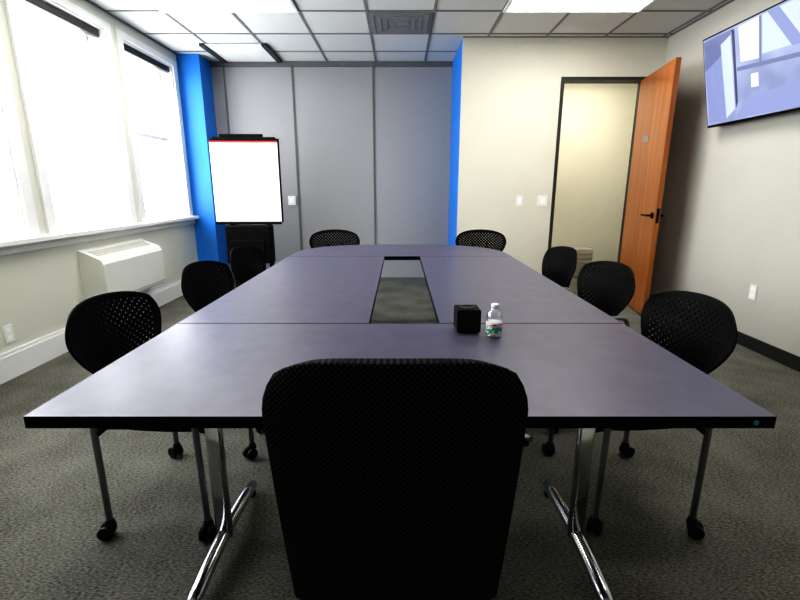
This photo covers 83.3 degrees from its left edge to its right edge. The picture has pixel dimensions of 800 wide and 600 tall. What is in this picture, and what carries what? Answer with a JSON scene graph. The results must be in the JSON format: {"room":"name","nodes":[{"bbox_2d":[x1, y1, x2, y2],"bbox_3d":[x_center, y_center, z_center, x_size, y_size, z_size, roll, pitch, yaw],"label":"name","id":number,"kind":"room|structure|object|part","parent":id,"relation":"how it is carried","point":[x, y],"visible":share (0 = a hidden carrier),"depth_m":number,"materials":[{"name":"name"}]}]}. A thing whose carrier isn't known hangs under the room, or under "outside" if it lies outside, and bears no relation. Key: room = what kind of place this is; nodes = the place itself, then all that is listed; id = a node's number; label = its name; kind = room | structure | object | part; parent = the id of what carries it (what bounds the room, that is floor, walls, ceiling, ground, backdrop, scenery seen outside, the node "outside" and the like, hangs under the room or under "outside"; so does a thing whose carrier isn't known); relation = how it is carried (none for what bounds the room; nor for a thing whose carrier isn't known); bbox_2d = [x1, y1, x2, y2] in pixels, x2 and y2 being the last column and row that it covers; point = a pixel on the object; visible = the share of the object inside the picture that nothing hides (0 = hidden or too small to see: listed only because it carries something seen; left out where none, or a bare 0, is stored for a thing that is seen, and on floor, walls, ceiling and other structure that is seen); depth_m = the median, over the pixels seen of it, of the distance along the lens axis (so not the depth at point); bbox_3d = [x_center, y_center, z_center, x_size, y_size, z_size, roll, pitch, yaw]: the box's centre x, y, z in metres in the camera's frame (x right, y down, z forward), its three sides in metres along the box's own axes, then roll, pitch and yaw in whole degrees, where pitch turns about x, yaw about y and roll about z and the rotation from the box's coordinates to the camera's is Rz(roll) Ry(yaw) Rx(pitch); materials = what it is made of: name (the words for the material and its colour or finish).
{"room":"conference room","nodes":[
{"label":"conference room","id":0,"kind":"room"},
{"bbox_2d":[0,0,197,353],"bbox_3d":[-2.760,-0.697,2.197,0.220,2.800,8.000,0,14,0],"label":"wall","id":1,"kind":"structure","parent":0,"point":[39,289],"depth_m":3.41,"materials":[{"name":"paint"}]},
{"bbox_2d":[0,169,13,238],"bbox_3d":[-2.755,-0.775,2.621,0.050,0.910,0.940,0,14,0],"label":"window","id":2,"kind":"structure","parent":1,"relation":"in","point":[6,231],"depth_m":3.11,"materials":[{"name":"white glass"}]},
{"bbox_2d":[2,324,14,342],"bbox_3d":[-2.645,0.228,3.043,0.010,0.115,0.070,0,14,0],"label":"power outlet","id":3,"kind":"object","parent":1,"relation":"attached to","point":[8,332],"visible":1,"depth_m":3.04,"materials":[{"name":"plastic"}]},
{"bbox_2d":[0,25,39,236],"bbox_3d":[-2.740,-1.198,2.516,0.220,1.780,1.160,0,14,0],"label":"window frame","id":4,"kind":"structure","parent":1,"relation":"attached to","point":[13,164],"depth_m":3.09,"materials":[{"name":"white paint"}]},
{"bbox_2d":[17,0,120,230],"bbox_3d":[-2.785,-1.458,3.740,0.110,1.700,0.940,0,14,0],"label":"window","id":5,"kind":"structure","parent":1,"relation":"in","point":[102,128],"depth_m":4.05,"materials":[{"name":"white paint"}]},
{"bbox_3d":[-2.812,-1.876,3.636,0.055,0.840,0.940,0,14,0],"label":"upper sash","id":6,"kind":"part","parent":5,"relation":"part of","materials":[{"name":"white glass"}]},
{"bbox_2d":[19,0,98,37],"bbox_3d":[-2.697,-2.251,3.544,0.055,0.063,0.936,0,14,0],"label":"blind cassette","id":7,"kind":"object","parent":5,"relation":"attached to","point":[40,5],"visible":1,"depth_m":3.57,"materials":[{"name":"brown metal"}]},
{"bbox_2d":[4,0,136,233],"bbox_3d":[-2.740,-1.497,3.730,0.220,1.780,1.160,0,14,0],"label":"window frame","id":8,"kind":"structure","parent":1,"relation":"attached to","point":[101,51],"depth_m":4.04,"materials":[{"name":"white paint"}]},
{"bbox_2d":[0,280,182,384],"bbox_3d":[-2.639,0.614,2.345,0.022,0.185,7.460,0,14,0],"label":"baseboard","id":9,"kind":"structure","parent":1,"relation":"attached to","point":[15,362],"depth_m":3.29,"materials":[{"name":"white paint"}]},
{"bbox_2d":[0,219,194,255],"bbox_3d":[-2.640,-0.121,2.161,0.020,0.060,7.455,0,14,0],"label":"trim","id":10,"kind":"structure","parent":1,"relation":"attached to","point":[67,241],"depth_m":3.72,"materials":[{"name":"white paint"}]},
{"bbox_2d":[0,216,198,247],"bbox_3d":[-2.719,-0.170,2.149,0.297,0.040,7.455,0,14,0],"label":"window sill","id":11,"kind":"structure","parent":1,"relation":"attached to","point":[12,241],"depth_m":3.69,"materials":[{"name":"white paint"}]},
{"bbox_2d":[77,238,165,302],"bbox_3d":[-2.549,-0.295,4.202,0.203,0.460,0.940,0,14,0],"label":"air conditioner","id":12,"kind":"object","parent":1,"relation":"attached to","point":[137,265],"depth_m":4.01,"materials":[{"name":"metal"}]},
{"bbox_2d":[125,53,180,219],"bbox_3d":[-2.785,-1.758,4.953,0.110,1.700,0.940,0,14,0],"label":"window","id":13,"kind":"structure","parent":1,"relation":"in","point":[177,213],"depth_m":5.30,"materials":[{"name":"white paint"}]},
{"bbox_2d":[123,43,168,72],"bbox_3d":[-2.697,-2.550,4.758,0.055,0.063,0.936,0,14,0],"label":"blind cassette","id":14,"kind":"object","parent":13,"relation":"attached to","point":[128,50],"visible":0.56,"depth_m":4.74,"materials":[{"name":"brown metal"}]},
{"bbox_3d":[-2.812,-2.175,4.850,0.055,0.840,0.940,0,14,0],"label":"upper sash","id":15,"kind":"part","parent":13,"relation":"part of","materials":[{"name":"white glass"}]},
{"bbox_2d":[114,28,192,221],"bbox_3d":[-2.740,-1.796,4.944,0.220,1.780,1.160,0,14,0],"label":"window frame","id":16,"kind":"structure","parent":1,"relation":"attached to","point":[170,90],"depth_m":5.26,"materials":[{"name":"white paint"}]},
{"bbox_2d":[176,54,228,282],"bbox_3d":[-2.515,-1.590,5.818,0.270,2.800,0.340,0,14,0],"label":"wall column","id":17,"kind":"structure","parent":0,"point":[194,71],"depth_m":5.61,"materials":[{"name":"blue paint"}]},
{"bbox_2d":[211,67,451,276],"bbox_3d":[-1.095,-1.643,6.032,3.510,2.800,0.100,0,14,0],"label":"wall","id":18,"kind":"structure","parent":0,"point":[334,105],"depth_m":5.88,"materials":[{"name":"grey paint"}]},
{"bbox_2d":[222,67,237,224],"bbox_3d":[-2.220,-1.600,5.985,0.020,2.740,0.012,0,14,0],"label":"trim","id":19,"kind":"structure","parent":18,"relation":"attached to","point":[222,67],"depth_m":5.75,"materials":[{"name":"grey metal"}]},
{"bbox_2d":[288,196,295,204],"bbox_3d":[-1.450,-1.335,6.037,0.100,0.120,0.013,0,14,0],"label":"light switch","id":20,"kind":"object","parent":18,"relation":"attached to","point":[291,199],"visible":1,"depth_m":6.03,"materials":[{"name":"plastic"}]},
{"bbox_2d":[291,67,301,249],"bbox_3d":[-1.360,-1.600,5.985,0.020,2.740,0.012,0,14,0],"label":"trim","id":21,"kind":"structure","parent":18,"relation":"attached to","point":[291,67],"depth_m":5.91,"materials":[{"name":"grey metal"}]},
{"bbox_2d":[233,277,425,280],"bbox_3d":[-0.860,-0.294,6.306,3.040,0.050,0.014,0,14,0],"label":"trim","id":22,"kind":"structure","parent":18,"relation":"attached to","point":[381,278],"depth_m":6.30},
{"bbox_2d":[209,61,452,66],"bbox_3d":[-0.860,-2.957,5.641,3.040,0.060,0.030,0,14,0],"label":"trim","id":23,"kind":"structure","parent":18,"relation":"attached to","point":[212,63],"depth_m":5.63,"materials":[{"name":"grey metal"}]},
{"bbox_2d":[372,67,375,243],"bbox_3d":[-0.340,-1.600,5.985,0.020,2.740,0.012,0,14,0],"label":"trim","id":24,"kind":"structure","parent":18,"relation":"attached to","point":[372,67],"depth_m":5.90,"materials":[{"name":"grey metal"}]},
{"bbox_2d":[0,275,799,599],"bbox_3d":[0.850,0.627,2.884,7.500,0.100,8.700,0,14,0],"label":"floor","id":25,"kind":"structure","parent":0,"point":[52,513],"depth_m":1.83,"materials":[{"name":"carpet"}]},
{"bbox_2d":[65,291,257,541],"bbox_3d":[-0.914,0.400,1.812,0.532,0.855,0.596,0,14,0],"label":"chair","id":26,"kind":"object","parent":25,"relation":"on","point":[96,337],"visible":0.36,"depth_m":1.69,"materials":[{"name":"black plastic"}]},
{"bbox_3d":[-1.099,0.170,1.754,0.128,0.381,0.503,1,14,5],"label":"backrest","id":27,"kind":"part","parent":26,"relation":"part of","materials":[{"name":"black plastic"}]},
{"bbox_3d":[-0.874,0.399,1.813,0.425,0.096,0.479,0,14,0],"label":"seat","id":28,"kind":"part","parent":26,"relation":"part of","materials":[{"name":"black plastic"}]},
{"bbox_3d":[-0.885,0.474,1.832,0.383,0.552,0.533,0,14,0],"label":"tube frame","id":29,"kind":"part","parent":26,"relation":"part of","materials":[{"name":"grey metal"}]},
{"bbox_2d":[181,260,264,432],"bbox_3d":[-0.899,0.213,2.568,0.532,0.855,0.596,2,14,8],"label":"chair","id":30,"kind":"object","parent":25,"relation":"on","point":[199,288],"visible":0.33,"depth_m":2.56,"materials":[{"name":"black plastic"}]},
{"bbox_3d":[-1.082,-0.024,2.538,0.128,0.381,0.503,2,14,8],"label":"backrest","id":31,"kind":"part","parent":30,"relation":"part of","materials":[{"name":"black plastic"}]},
{"bbox_2d":[209,134,283,292],"bbox_3d":[-1.760,-0.971,5.293,0.780,1.850,0.557,0,14,0],"label":"easel","id":32,"kind":"object","parent":25,"relation":"on","point":[246,170],"visible":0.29,"depth_m":5.17,"materials":[{"name":"white paper"}]},
{"bbox_3d":[-1.790,-1.847,5.065,0.490,0.040,0.040,0,14,0],"label":"handle","id":33,"kind":"part","parent":32,"relation":"part of","materials":[{"name":"black plastic"}]},
{"bbox_3d":[-1.765,-0.589,5.226,0.400,0.220,0.030,0,14,0],"label":"bin panel","id":34,"kind":"part","parent":32,"relation":"part of","materials":[{"name":"black plastic"}]},
{"bbox_2d":[216,222,281,223],"bbox_3d":[-1.765,-0.897,5.258,0.760,0.022,0.060,0,14,0],"label":"marker tray","id":35,"kind":"object","parent":32,"relation":"on","point":[216,222],"depth_m":5.23,"materials":[{"name":"black plastic"}]},
{"bbox_2d":[230,246,265,285],"bbox_3d":[-0.899,0.050,3.228,0.532,0.855,0.596,2,14,8],"label":"chair","id":36,"kind":"object","parent":25,"relation":"on","point":[245,263],"visible":0.34,"depth_m":3.24,"materials":[{"name":"black plastic"}]},
{"bbox_2d":[309,229,359,247],"bbox_3d":[-0.643,-0.236,4.390,0.596,0.855,0.532,-1,14,-3],"label":"chair","id":37,"kind":"object","parent":25,"relation":"on","point":[333,239],"visible":0.2,"depth_m":4.52,"materials":[{"name":"black plastic"}]},
{"bbox_2d":[262,358,527,599],"bbox_3d":[-0.010,0.505,1.209,0.535,0.940,0.574,0,14,0],"label":"chair","id":38,"kind":"object","parent":25,"relation":"on","point":[393,478],"visible":1,"depth_m":0.90,"materials":[{"name":"fabric"}]},
{"bbox_2d":[23,244,776,599],"bbox_3d":[0.000,0.230,2.741,1.740,0.740,3.328,0,14,0],"label":"conference table","id":39,"kind":"object","parent":25,"relation":"on","point":[578,366],"visible":0.76,"depth_m":1.50,"materials":[{"name":"laminate"}]},
{"bbox_2d":[453,305,480,332],"bbox_3d":[0.248,0.068,1.664,0.088,0.090,0.090,0,14,-2],"label":"speaker","id":40,"kind":"object","parent":39,"relation":"on","point":[467,318],"visible":1,"depth_m":1.62},
{"bbox_2d":[459,312,479,330],"bbox_3d":[0.249,0.078,1.622,0.074,0.068,0.003,0,14,-2],"label":"grille","id":41,"kind":"object","parent":40,"relation":"attached to","point":[469,321],"depth_m":1.62,"materials":[{"name":"black plastic"}]},
{"bbox_2d":[486,303,502,338],"bbox_3d":[0.332,0.072,1.583,0.058,0.122,0.058,0,14,0],"label":"water bottle","id":42,"kind":"object","parent":39,"relation":"on","point":[493,326],"visible":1,"depth_m":1.57,"materials":[{"name":"plastic"}]},
{"bbox_2d":[455,229,505,250],"bbox_3d":[0.790,-0.236,4.390,0.596,0.855,0.532,1,14,4],"label":"chair","id":43,"kind":"object","parent":25,"relation":"on","point":[474,240],"visible":0.22,"depth_m":4.52,"materials":[{"name":"black plastic"}]},
{"bbox_2d":[542,246,576,292],"bbox_3d":[0.948,0.050,3.231,0.532,0.855,0.596,-1,14,-6],"label":"chair","id":44,"kind":"object","parent":25,"relation":"on","point":[564,258],"visible":0.4,"depth_m":3.24,"materials":[{"name":"black plastic"}]},
{"bbox_2d":[551,247,592,277],"bbox_3d":[2.450,-0.552,6.579,0.600,0.420,0.320,0,14,0],"label":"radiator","id":45,"kind":"object","parent":25,"relation":"on","point":[584,254],"visible":0.2,"depth_m":6.42,"materials":[{"name":"metal"}]},
{"bbox_2d":[548,261,634,432],"bbox_3d":[0.968,0.217,2.553,0.532,0.855,0.596,-2,14,-10],"label":"chair","id":46,"kind":"object","parent":25,"relation":"on","point":[613,291],"visible":0.41,"depth_m":2.55,"materials":[{"name":"black plastic"}]},
{"bbox_3d":[1.151,-0.021,2.526,0.128,0.381,0.503,-2,14,-10],"label":"backrest","id":47,"kind":"part","parent":46,"relation":"part of","materials":[{"name":"black plastic"}]},
{"bbox_3d":[0.940,0.293,2.565,0.383,0.552,0.533,-2,14,-10],"label":"tube frame","id":48,"kind":"part","parent":46,"relation":"part of","materials":[{"name":"grey metal"}]},
{"bbox_2d":[542,291,737,539],"bbox_3d":[0.929,0.396,1.825,0.532,0.855,0.596,0,14,0],"label":"chair","id":49,"kind":"object","parent":25,"relation":"on","point":[707,329],"visible":0.43,"depth_m":1.71,"materials":[{"name":"black plastic"}]},
{"bbox_3d":[0.900,0.472,1.842,0.383,0.552,0.533,0,14,0],"label":"tube frame","id":50,"kind":"part","parent":49,"relation":"part of","materials":[{"name":"grey metal"}]},
{"bbox_3d":[0.889,0.397,1.823,0.425,0.096,0.479,0,14,0],"label":"seat","id":51,"kind":"part","parent":49,"relation":"part of","materials":[{"name":"black plastic"}]},
{"bbox_3d":[1.114,0.167,1.764,0.128,0.381,0.503,-1,14,-5],"label":"backrest","id":52,"kind":"part","parent":49,"relation":"part of","materials":[{"name":"black plastic"}]},
{"bbox_2d":[90,0,729,60],"bbox_3d":[0.850,-2.188,2.190,7.500,0.100,8.700,0,14,0],"label":"ceiling","id":53,"kind":"structure","parent":0,"point":[145,22],"depth_m":4.37,"materials":[{"name":"tile"}]},
{"bbox_2d":[145,0,297,12],"bbox_3d":[-1.520,-2.507,3.733,1.220,0.020,0.610,0,14,0],"label":"light","id":54,"kind":"object","parent":53,"relation":"in","point":[164,6],"depth_m":3.90,"materials":[{"name":"white plastic"}]},
{"bbox_2d":[199,43,281,62],"bbox_3d":[-1.830,-2.877,5.254,0.740,0.030,0.680,0,14,0],"label":"ceiling light","id":55,"kind":"object","parent":53,"relation":"in","point":[225,53],"depth_m":5.21,"materials":[{"name":"white plastic"}]},
{"bbox_2d":[368,12,432,33],"bbox_3d":[0.005,-2.651,4.326,0.580,0.011,0.580,0,14,0],"label":"ceiling vent","id":56,"kind":"object","parent":53,"relation":"in","point":[380,22],"depth_m":4.28,"materials":[{"name":"grey metal"}]},
{"bbox_2d":[86,0,733,61],"bbox_3d":[0.085,-2.049,1.848,5.470,0.007,7.770,0,14,0],"label":"grid","id":57,"kind":"object","parent":53,"relation":"attached to","point":[366,10],"depth_m":4.61,"materials":[{"name":"grey metal"}]},
{"bbox_2d":[503,0,655,12],"bbox_3d":[1.530,-2.507,3.733,1.220,0.020,0.610,0,14,0],"label":"light","id":58,"kind":"object","parent":53,"relation":"in","point":[513,6],"depth_m":3.90,"materials":[{"name":"white plastic"}]},
{"bbox_2d":[448,38,462,244],"bbox_3d":[0.710,-1.530,5.577,0.100,2.800,1.038,0,14,0],"label":"wall return","id":59,"kind":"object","parent":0,"point":[457,62],"depth_m":5.45,"materials":[{"name":"blue paint"}]},
{"bbox_2d":[457,38,667,273],"bbox_3d":[1.740,-1.420,5.129,2.160,2.800,0.140,0,14,0],"label":"wall","id":60,"kind":"structure","parent":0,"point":[510,87],"depth_m":4.92,"materials":[{"name":"beige paint"}]},
{"bbox_2d":[516,196,522,205],"bbox_3d":[1.360,-1.130,5.122,0.070,0.115,0.013,0,14,0],"label":"light switch","id":61,"kind":"object","parent":60,"relation":"attached to","point":[519,199],"visible":1,"depth_m":5.12,"materials":[{"name":"plastic"}]},
{"bbox_2d":[537,196,546,205],"bbox_3d":[1.620,-1.130,5.122,0.110,0.115,0.013,0,14,0],"label":"light switch","id":62,"kind":"object","parent":60,"relation":"attached to","point":[542,200],"visible":1,"depth_m":5.12,"materials":[{"name":"plastic"}]},
{"bbox_2d":[547,77,645,269],"bbox_3d":[2.195,-1.230,5.171,0.934,2.412,0.170,0,14,0],"label":"trim","id":63,"kind":"structure","parent":60,"relation":"attached to","point":[564,80],"depth_m":4.96,"materials":[{"name":"brown metal"}]},
{"bbox_2d":[620,57,681,313],"bbox_3d":[2.534,-1.098,4.678,0.045,2.366,0.900,2,14,9],"label":"leaf","id":64,"kind":"object","parent":63,"relation":"attached to","point":[658,90],"visible":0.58,"depth_m":4.51,"materials":[{"name":"brown wood"}]},
{"bbox_2d":[642,135,648,142],"bbox_3d":[2.520,-1.654,4.616,0.005,0.060,0.160,2,14,9],"label":"room sign","id":65,"kind":"object","parent":64,"relation":"attached to","point":[645,138],"visible":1,"depth_m":4.61,"materials":[{"name":"metal"}]},
{"bbox_2d":[641,212,663,218],"bbox_3d":[2.479,-0.830,4.409,0.175,0.060,0.160,2,14,9],"label":"door handle","id":66,"kind":"object","parent":64,"relation":"attached to","point":[651,214],"depth_m":4.36,"materials":[{"name":"black metal"}]},
{"bbox_3d":[2.425,-0.833,4.418,0.065,0.060,0.160,2,14,9],"label":"lever handle","id":67,"kind":"part","parent":66,"relation":"part of","materials":[{"name":"black metal"}]},
{"bbox_2d":[655,208,659,222],"bbox_3d":[2.459,-0.802,4.293,0.025,0.140,0.003,2,14,9],"label":"edge latch","id":68,"kind":"object","parent":64,"relation":"attached to","point":[658,209],"visible":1,"depth_m":4.29,"materials":[{"name":"black metal"}]},
{"bbox_2d":[551,84,637,266],"bbox_3d":[2.680,-1.763,6.518,3.840,2.800,0.100,0,14,0],"label":"wall","id":69,"kind":"structure","parent":0,"point":[597,121],"depth_m":6.43,"materials":[{"name":"paint"}]},
{"bbox_2d":[650,0,799,356],"bbox_3d":[2.870,-0.588,1.755,0.100,2.800,7.090,0,14,0],"label":"wall","id":70,"kind":"structure","parent":0,"point":[730,222],"depth_m":3.83,"materials":[{"name":"paint"}]},
{"bbox_2d":[649,294,799,371],"bbox_3d":[2.814,0.728,2.059,0.012,0.100,6.850,0,14,0],"label":"baseboard","id":71,"kind":"structure","parent":70,"relation":"attached to","point":[790,360],"depth_m":3.42,"materials":[{"name":"black plastic"}]},
{"bbox_2d":[703,0,799,127],"bbox_3d":[2.689,-1.620,3.313,0.262,0.898,1.230,0,14,0],"label":"wall tv","id":72,"kind":"object","parent":70,"relation":"attached to","point":[752,65],"visible":1,"depth_m":3.33,"materials":[{"name":"black plastic"}]},
{"bbox_2d":[748,284,757,299],"bbox_3d":[2.815,-0.062,3.590,0.010,0.115,0.070,0,14,0],"label":"power outlet","id":73,"kind":"object","parent":70,"relation":"attached to","point":[753,288],"visible":1,"depth_m":3.58,"materials":[{"name":"plastic"}]}
]}

